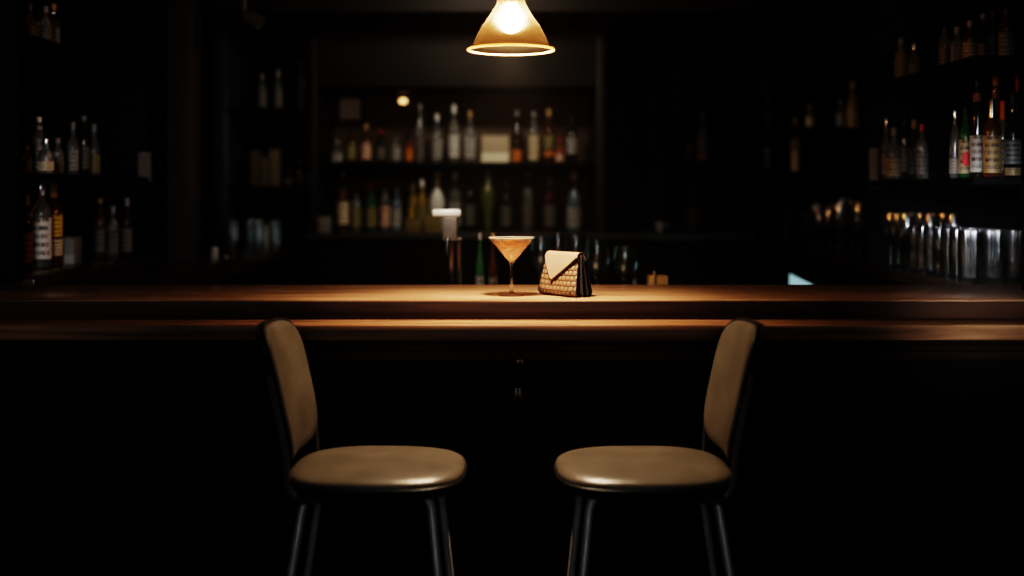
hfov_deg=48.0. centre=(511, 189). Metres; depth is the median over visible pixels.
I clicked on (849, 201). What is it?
wine glass
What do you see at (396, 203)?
liquor bottle
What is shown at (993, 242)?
glass
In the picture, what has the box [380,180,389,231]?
liquor bottle
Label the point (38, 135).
liquor bottle
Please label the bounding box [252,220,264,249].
tumbler
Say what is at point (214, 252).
ceramic jar
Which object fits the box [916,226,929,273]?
glass
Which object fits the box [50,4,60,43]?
liquor bottle
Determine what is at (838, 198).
wine glass
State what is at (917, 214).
wine glass
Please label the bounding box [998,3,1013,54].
liquor bottle
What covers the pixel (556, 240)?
wine glass
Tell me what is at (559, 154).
liquor bottle
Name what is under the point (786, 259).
countertop
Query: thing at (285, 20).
ceiling
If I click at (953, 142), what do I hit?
liquor bottle
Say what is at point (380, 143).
liquor bottle
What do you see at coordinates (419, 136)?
liquor bottle
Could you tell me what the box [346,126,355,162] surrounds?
liquor bottle
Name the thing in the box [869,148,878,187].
card
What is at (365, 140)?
liquor bottle
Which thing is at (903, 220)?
wine glass
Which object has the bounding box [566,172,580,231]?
liquor bottle
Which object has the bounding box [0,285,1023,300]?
countertop
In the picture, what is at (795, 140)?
liquor bottle
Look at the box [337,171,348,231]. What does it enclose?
liquor bottle
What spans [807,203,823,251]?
wine glass
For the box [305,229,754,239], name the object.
countertop
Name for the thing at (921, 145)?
liquor bottle
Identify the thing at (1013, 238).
glass
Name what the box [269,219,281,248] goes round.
tumbler
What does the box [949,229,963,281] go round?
glass
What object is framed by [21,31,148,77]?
shelf
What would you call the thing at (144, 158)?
card
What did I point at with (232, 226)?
tumbler
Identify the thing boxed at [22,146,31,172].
liquor bottle
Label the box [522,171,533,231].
liquor bottle
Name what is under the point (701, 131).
liquor bottle
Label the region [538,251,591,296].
clutch bag
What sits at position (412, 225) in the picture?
carton
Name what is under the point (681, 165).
shelf
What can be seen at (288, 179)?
liquor bottle
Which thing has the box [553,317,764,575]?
bar chair
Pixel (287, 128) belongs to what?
shelving
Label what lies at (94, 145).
liquor bottle
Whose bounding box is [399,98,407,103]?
wall light
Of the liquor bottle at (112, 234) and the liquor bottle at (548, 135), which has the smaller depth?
the liquor bottle at (112, 234)
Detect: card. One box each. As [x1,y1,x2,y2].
[138,152,150,181]
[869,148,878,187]
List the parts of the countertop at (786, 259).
panel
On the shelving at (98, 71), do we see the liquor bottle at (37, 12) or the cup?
the liquor bottle at (37, 12)
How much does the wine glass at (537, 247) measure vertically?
0.250 m
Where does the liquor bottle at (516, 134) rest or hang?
on the bar cabinet
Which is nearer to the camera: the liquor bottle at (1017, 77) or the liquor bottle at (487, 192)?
the liquor bottle at (1017, 77)
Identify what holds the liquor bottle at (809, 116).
on the shelving at (746, 66)
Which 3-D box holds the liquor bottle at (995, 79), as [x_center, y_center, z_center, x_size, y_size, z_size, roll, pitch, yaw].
[1.565,-0.203,3.720,0.045,0.333,0.046,0,0,20]
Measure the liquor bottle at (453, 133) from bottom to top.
0.294 m
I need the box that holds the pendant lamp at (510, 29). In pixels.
[467,0,554,55]
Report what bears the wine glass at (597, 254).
on the bar counter at (884, 432)
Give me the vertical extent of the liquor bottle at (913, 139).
0.220 m
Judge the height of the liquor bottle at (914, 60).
0.140 m
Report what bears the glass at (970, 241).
on the countertop at (786, 259)
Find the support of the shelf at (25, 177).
attached to the shelving at (98, 71)
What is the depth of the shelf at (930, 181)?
3.58 m
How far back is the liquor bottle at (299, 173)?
5.78 m
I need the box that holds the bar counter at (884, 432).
[0,285,1023,575]
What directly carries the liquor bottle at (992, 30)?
on the shelving at (928, 96)
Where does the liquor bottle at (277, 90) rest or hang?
on the shelving at (287, 128)
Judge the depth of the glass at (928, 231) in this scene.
3.87 m
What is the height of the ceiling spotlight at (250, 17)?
0.558 m
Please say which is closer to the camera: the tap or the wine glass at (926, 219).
the tap
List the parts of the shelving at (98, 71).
panel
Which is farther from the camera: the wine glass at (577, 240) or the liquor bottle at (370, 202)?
the liquor bottle at (370, 202)
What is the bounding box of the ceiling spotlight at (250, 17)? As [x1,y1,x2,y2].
[241,0,264,28]
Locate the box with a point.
(654, 279)
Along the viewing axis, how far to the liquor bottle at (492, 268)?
3.99 m
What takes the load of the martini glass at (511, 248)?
on the bar counter at (884, 432)
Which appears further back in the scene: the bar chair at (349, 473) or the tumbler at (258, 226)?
the tumbler at (258, 226)
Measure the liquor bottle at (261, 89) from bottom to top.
0.185 m
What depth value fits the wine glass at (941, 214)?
4.22 m
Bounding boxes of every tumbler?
[226,220,239,249]
[243,219,256,248]
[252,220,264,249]
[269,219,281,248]
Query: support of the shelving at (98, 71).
on the countertop at (286, 265)
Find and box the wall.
[149,41,864,284]
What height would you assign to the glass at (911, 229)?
0.163 m
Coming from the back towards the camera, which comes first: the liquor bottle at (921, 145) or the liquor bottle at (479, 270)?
the liquor bottle at (479, 270)
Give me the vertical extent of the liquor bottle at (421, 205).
0.260 m
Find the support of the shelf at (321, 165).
attached to the bar cabinet
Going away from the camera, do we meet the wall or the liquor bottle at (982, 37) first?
the liquor bottle at (982, 37)
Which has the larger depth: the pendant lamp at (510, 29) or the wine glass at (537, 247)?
the wine glass at (537, 247)
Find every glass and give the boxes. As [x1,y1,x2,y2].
[489,236,533,296]
[528,236,546,277]
[545,231,570,253]
[569,233,586,253]
[584,239,609,284]
[612,246,637,284]
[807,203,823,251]
[811,209,827,252]
[820,205,836,254]
[829,201,848,256]
[836,196,851,253]
[843,199,859,255]
[849,202,864,258]
[880,212,899,266]
[887,213,904,268]
[895,213,917,270]
[908,226,917,272]
[916,213,920,225]
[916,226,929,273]
[919,213,941,225]
[924,227,944,275]
[933,228,954,277]
[940,213,943,223]
[940,229,951,279]
[942,213,964,225]
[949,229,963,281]
[958,230,982,283]
[982,230,1004,283]
[1005,230,1021,283]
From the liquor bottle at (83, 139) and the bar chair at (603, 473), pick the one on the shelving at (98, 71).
the liquor bottle at (83, 139)
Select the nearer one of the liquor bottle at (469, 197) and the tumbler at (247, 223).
the tumbler at (247, 223)
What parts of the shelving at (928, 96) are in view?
panel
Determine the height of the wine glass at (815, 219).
0.200 m
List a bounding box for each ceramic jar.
[210,246,218,259]
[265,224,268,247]
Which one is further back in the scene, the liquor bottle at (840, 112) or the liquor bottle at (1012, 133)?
the liquor bottle at (840, 112)
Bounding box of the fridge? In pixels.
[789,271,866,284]
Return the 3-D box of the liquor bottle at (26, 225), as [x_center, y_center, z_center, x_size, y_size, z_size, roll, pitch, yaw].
[-1.569,0.137,3.720,0.036,0.242,0.036,0,0,-17]
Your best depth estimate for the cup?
5.64 m
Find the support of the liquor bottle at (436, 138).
on the bar cabinet
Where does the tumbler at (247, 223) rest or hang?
on the countertop at (286, 265)
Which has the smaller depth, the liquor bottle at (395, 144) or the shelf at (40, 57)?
the shelf at (40, 57)
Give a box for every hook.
[514,388,521,397]
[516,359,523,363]
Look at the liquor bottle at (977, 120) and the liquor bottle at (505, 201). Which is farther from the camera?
the liquor bottle at (505, 201)
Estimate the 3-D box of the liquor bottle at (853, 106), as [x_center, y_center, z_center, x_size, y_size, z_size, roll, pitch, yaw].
[1.738,-0.430,5.859,0.066,0.240,0.067,0,0,0]
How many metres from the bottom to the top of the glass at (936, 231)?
0.163 m
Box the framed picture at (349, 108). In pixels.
[337,96,362,121]
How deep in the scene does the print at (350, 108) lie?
6.09 m
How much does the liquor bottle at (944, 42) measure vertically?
0.168 m
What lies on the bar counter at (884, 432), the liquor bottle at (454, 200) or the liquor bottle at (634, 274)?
the liquor bottle at (634, 274)
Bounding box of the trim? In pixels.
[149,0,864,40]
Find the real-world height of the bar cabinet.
2.200 m
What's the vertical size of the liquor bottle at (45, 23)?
0.145 m
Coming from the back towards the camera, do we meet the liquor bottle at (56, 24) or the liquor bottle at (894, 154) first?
the liquor bottle at (894, 154)
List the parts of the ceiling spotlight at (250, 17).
rod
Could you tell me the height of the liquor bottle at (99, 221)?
0.228 m
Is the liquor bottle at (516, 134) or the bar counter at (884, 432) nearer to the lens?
the bar counter at (884, 432)
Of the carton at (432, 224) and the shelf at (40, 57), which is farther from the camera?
the carton at (432, 224)
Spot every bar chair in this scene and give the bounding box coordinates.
[256,317,467,575]
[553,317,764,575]
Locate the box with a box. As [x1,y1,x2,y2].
[647,271,667,284]
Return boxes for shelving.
[0,0,148,279]
[213,26,309,248]
[732,28,864,248]
[857,0,1023,289]
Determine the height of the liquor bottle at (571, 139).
0.238 m
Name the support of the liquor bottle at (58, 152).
on the shelving at (98, 71)
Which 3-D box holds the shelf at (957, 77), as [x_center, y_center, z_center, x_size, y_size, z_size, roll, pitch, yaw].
[1.893,-0.379,3.890,1.115,0.022,1.119,0,0,0]
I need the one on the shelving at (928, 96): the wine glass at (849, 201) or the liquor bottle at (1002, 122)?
the liquor bottle at (1002, 122)
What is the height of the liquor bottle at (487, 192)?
0.305 m
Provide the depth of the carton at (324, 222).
5.59 m
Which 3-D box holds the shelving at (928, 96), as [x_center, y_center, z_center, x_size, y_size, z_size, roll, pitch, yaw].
[1.903,-0.450,3.890,1.135,1.480,1.180,0,0,0]
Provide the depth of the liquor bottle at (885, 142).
4.24 m
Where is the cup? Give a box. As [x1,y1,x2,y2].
[654,222,669,232]
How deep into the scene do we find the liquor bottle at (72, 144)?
4.04 m
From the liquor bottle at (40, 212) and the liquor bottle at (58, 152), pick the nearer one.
the liquor bottle at (40, 212)
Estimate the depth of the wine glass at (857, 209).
4.87 m
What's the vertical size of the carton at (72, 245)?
0.097 m
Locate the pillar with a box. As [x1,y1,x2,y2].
[167,0,200,262]
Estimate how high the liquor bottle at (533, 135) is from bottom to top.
0.258 m
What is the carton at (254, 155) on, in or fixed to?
on the shelving at (287, 128)
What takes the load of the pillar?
attached to the shelving at (98, 71)
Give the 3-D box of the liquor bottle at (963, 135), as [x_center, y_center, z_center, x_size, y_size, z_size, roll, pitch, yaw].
[1.419,-0.147,3.600,0.044,0.221,0.044,0,0,19]
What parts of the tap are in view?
spout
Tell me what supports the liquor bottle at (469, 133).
on the bar cabinet
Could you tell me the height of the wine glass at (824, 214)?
0.220 m
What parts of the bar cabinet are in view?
panel, panel, panel, panel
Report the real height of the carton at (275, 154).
0.188 m
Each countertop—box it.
[0,244,305,288]
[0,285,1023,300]
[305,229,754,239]
[769,244,1021,284]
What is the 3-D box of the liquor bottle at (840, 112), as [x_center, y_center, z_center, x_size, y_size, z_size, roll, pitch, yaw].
[1.677,-0.385,5.859,0.051,0.149,0.051,0,0,0]
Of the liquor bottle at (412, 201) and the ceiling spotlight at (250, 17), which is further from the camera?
the liquor bottle at (412, 201)
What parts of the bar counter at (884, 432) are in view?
cornice moulding, arm rail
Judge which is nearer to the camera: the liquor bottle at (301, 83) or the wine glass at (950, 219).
the wine glass at (950, 219)
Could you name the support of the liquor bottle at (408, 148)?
on the bar cabinet
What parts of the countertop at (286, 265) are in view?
panel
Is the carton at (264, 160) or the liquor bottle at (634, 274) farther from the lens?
the carton at (264, 160)
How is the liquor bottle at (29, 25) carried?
on the shelving at (98, 71)
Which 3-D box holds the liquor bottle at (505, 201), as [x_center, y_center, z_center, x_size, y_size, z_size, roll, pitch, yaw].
[-0.030,0.079,5.819,0.061,0.261,0.061,0,0,0]
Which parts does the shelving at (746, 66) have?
panel, shelf, shelf, shelf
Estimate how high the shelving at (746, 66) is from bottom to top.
1.090 m
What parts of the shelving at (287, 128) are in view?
panel, shelf, shelf, panel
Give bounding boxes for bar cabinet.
[305,26,754,284]
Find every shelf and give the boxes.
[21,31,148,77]
[21,173,148,182]
[319,163,594,168]
[679,163,748,168]
[857,55,1021,94]
[857,178,1021,185]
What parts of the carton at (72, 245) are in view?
lid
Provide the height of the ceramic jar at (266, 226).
0.119 m
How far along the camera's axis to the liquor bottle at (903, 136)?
4.28 m
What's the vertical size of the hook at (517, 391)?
0.032 m
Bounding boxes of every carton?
[63,236,82,264]
[249,150,264,185]
[260,156,268,185]
[268,148,283,185]
[318,216,331,232]
[404,218,422,232]
[423,213,440,232]
[482,135,508,162]
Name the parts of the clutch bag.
flap trim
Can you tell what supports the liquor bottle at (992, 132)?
on the shelving at (928, 96)
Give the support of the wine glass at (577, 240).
on the bar counter at (884, 432)
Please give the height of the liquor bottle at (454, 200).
0.306 m
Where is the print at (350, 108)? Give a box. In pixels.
[340,98,360,119]
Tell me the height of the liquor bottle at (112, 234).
0.198 m
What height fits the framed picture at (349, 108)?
0.138 m
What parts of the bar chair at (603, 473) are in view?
leg, leg, seat, seat, post, leg, leg, post, backrest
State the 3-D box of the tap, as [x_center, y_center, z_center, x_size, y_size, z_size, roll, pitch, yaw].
[-0.211,0.243,3.892,0.102,0.354,0.107,0,0,-38]
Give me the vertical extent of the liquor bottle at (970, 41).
0.133 m
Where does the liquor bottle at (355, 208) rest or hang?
on the countertop
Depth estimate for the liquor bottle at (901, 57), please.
4.20 m
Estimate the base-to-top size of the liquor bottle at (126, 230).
0.227 m
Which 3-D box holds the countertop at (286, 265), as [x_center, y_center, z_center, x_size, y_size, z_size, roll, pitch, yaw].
[-1.800,0.829,4.775,1.500,1.142,2.830,0,0,0]
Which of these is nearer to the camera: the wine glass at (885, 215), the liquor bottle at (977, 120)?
the liquor bottle at (977, 120)
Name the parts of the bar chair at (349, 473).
backrest, post, leg, leg, post, seat, seat, leg, leg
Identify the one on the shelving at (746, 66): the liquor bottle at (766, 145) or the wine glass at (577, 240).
the liquor bottle at (766, 145)
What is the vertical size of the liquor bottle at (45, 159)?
0.117 m
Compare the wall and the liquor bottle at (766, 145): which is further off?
the wall
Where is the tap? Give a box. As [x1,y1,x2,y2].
[432,209,461,284]
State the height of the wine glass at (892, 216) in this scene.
0.205 m
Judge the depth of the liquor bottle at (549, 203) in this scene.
5.79 m
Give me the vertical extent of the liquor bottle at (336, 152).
0.117 m
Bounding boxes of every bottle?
[21,195,32,269]
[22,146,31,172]
[23,4,35,35]
[30,181,51,268]
[32,0,43,36]
[33,117,44,172]
[37,138,54,173]
[40,6,51,40]
[47,182,62,265]
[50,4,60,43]
[52,138,63,173]
[67,122,78,174]
[78,116,89,174]
[90,124,99,175]
[94,198,105,258]
[106,206,118,257]
[120,198,132,257]
[257,74,266,107]
[273,70,282,107]
[284,168,293,185]
[295,160,304,185]
[296,62,307,108]
[331,140,342,162]
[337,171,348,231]
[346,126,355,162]
[350,186,360,231]
[361,124,370,162]
[365,182,376,231]
[376,130,385,162]
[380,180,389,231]
[391,130,400,162]
[392,186,401,231]
[405,136,412,162]
[408,183,416,217]
[415,104,423,162]
[416,180,426,231]
[429,171,444,231]
[431,114,441,162]
[448,105,458,162]
[448,171,460,231]
[464,111,475,162]
[464,176,475,231]
[475,233,484,284]
[481,171,494,231]
[488,233,497,284]
[500,180,511,231]
[512,111,521,162]
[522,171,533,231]
[528,112,538,162]
[543,109,553,162]
[543,178,555,231]
[555,138,563,162]
[566,116,576,162]
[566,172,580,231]
[631,272,638,284]
[697,112,706,162]
[763,133,770,171]
[790,118,799,171]
[805,105,814,126]
[836,100,845,126]
[846,82,859,126]
[881,118,889,179]
[886,128,901,179]
[894,38,907,78]
[899,112,908,179]
[908,42,919,73]
[908,120,917,178]
[916,124,927,178]
[939,22,950,64]
[949,110,958,177]
[950,27,962,61]
[958,108,969,177]
[962,21,977,58]
[969,79,985,177]
[978,14,986,54]
[982,99,1001,177]
[987,10,997,54]
[992,76,999,121]
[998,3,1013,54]
[999,101,1006,177]
[1004,92,1021,177]
[1015,75,1021,177]
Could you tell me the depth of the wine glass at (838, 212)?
4.97 m
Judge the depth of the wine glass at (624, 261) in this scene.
4.07 m
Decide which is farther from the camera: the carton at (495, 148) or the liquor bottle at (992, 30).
the carton at (495, 148)
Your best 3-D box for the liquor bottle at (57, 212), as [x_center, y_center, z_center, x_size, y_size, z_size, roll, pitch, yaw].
[-1.564,0.112,3.920,0.065,0.292,0.065,0,0,-20]
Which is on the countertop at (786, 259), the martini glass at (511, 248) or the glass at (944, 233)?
the glass at (944, 233)
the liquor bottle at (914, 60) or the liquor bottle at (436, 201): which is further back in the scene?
the liquor bottle at (436, 201)

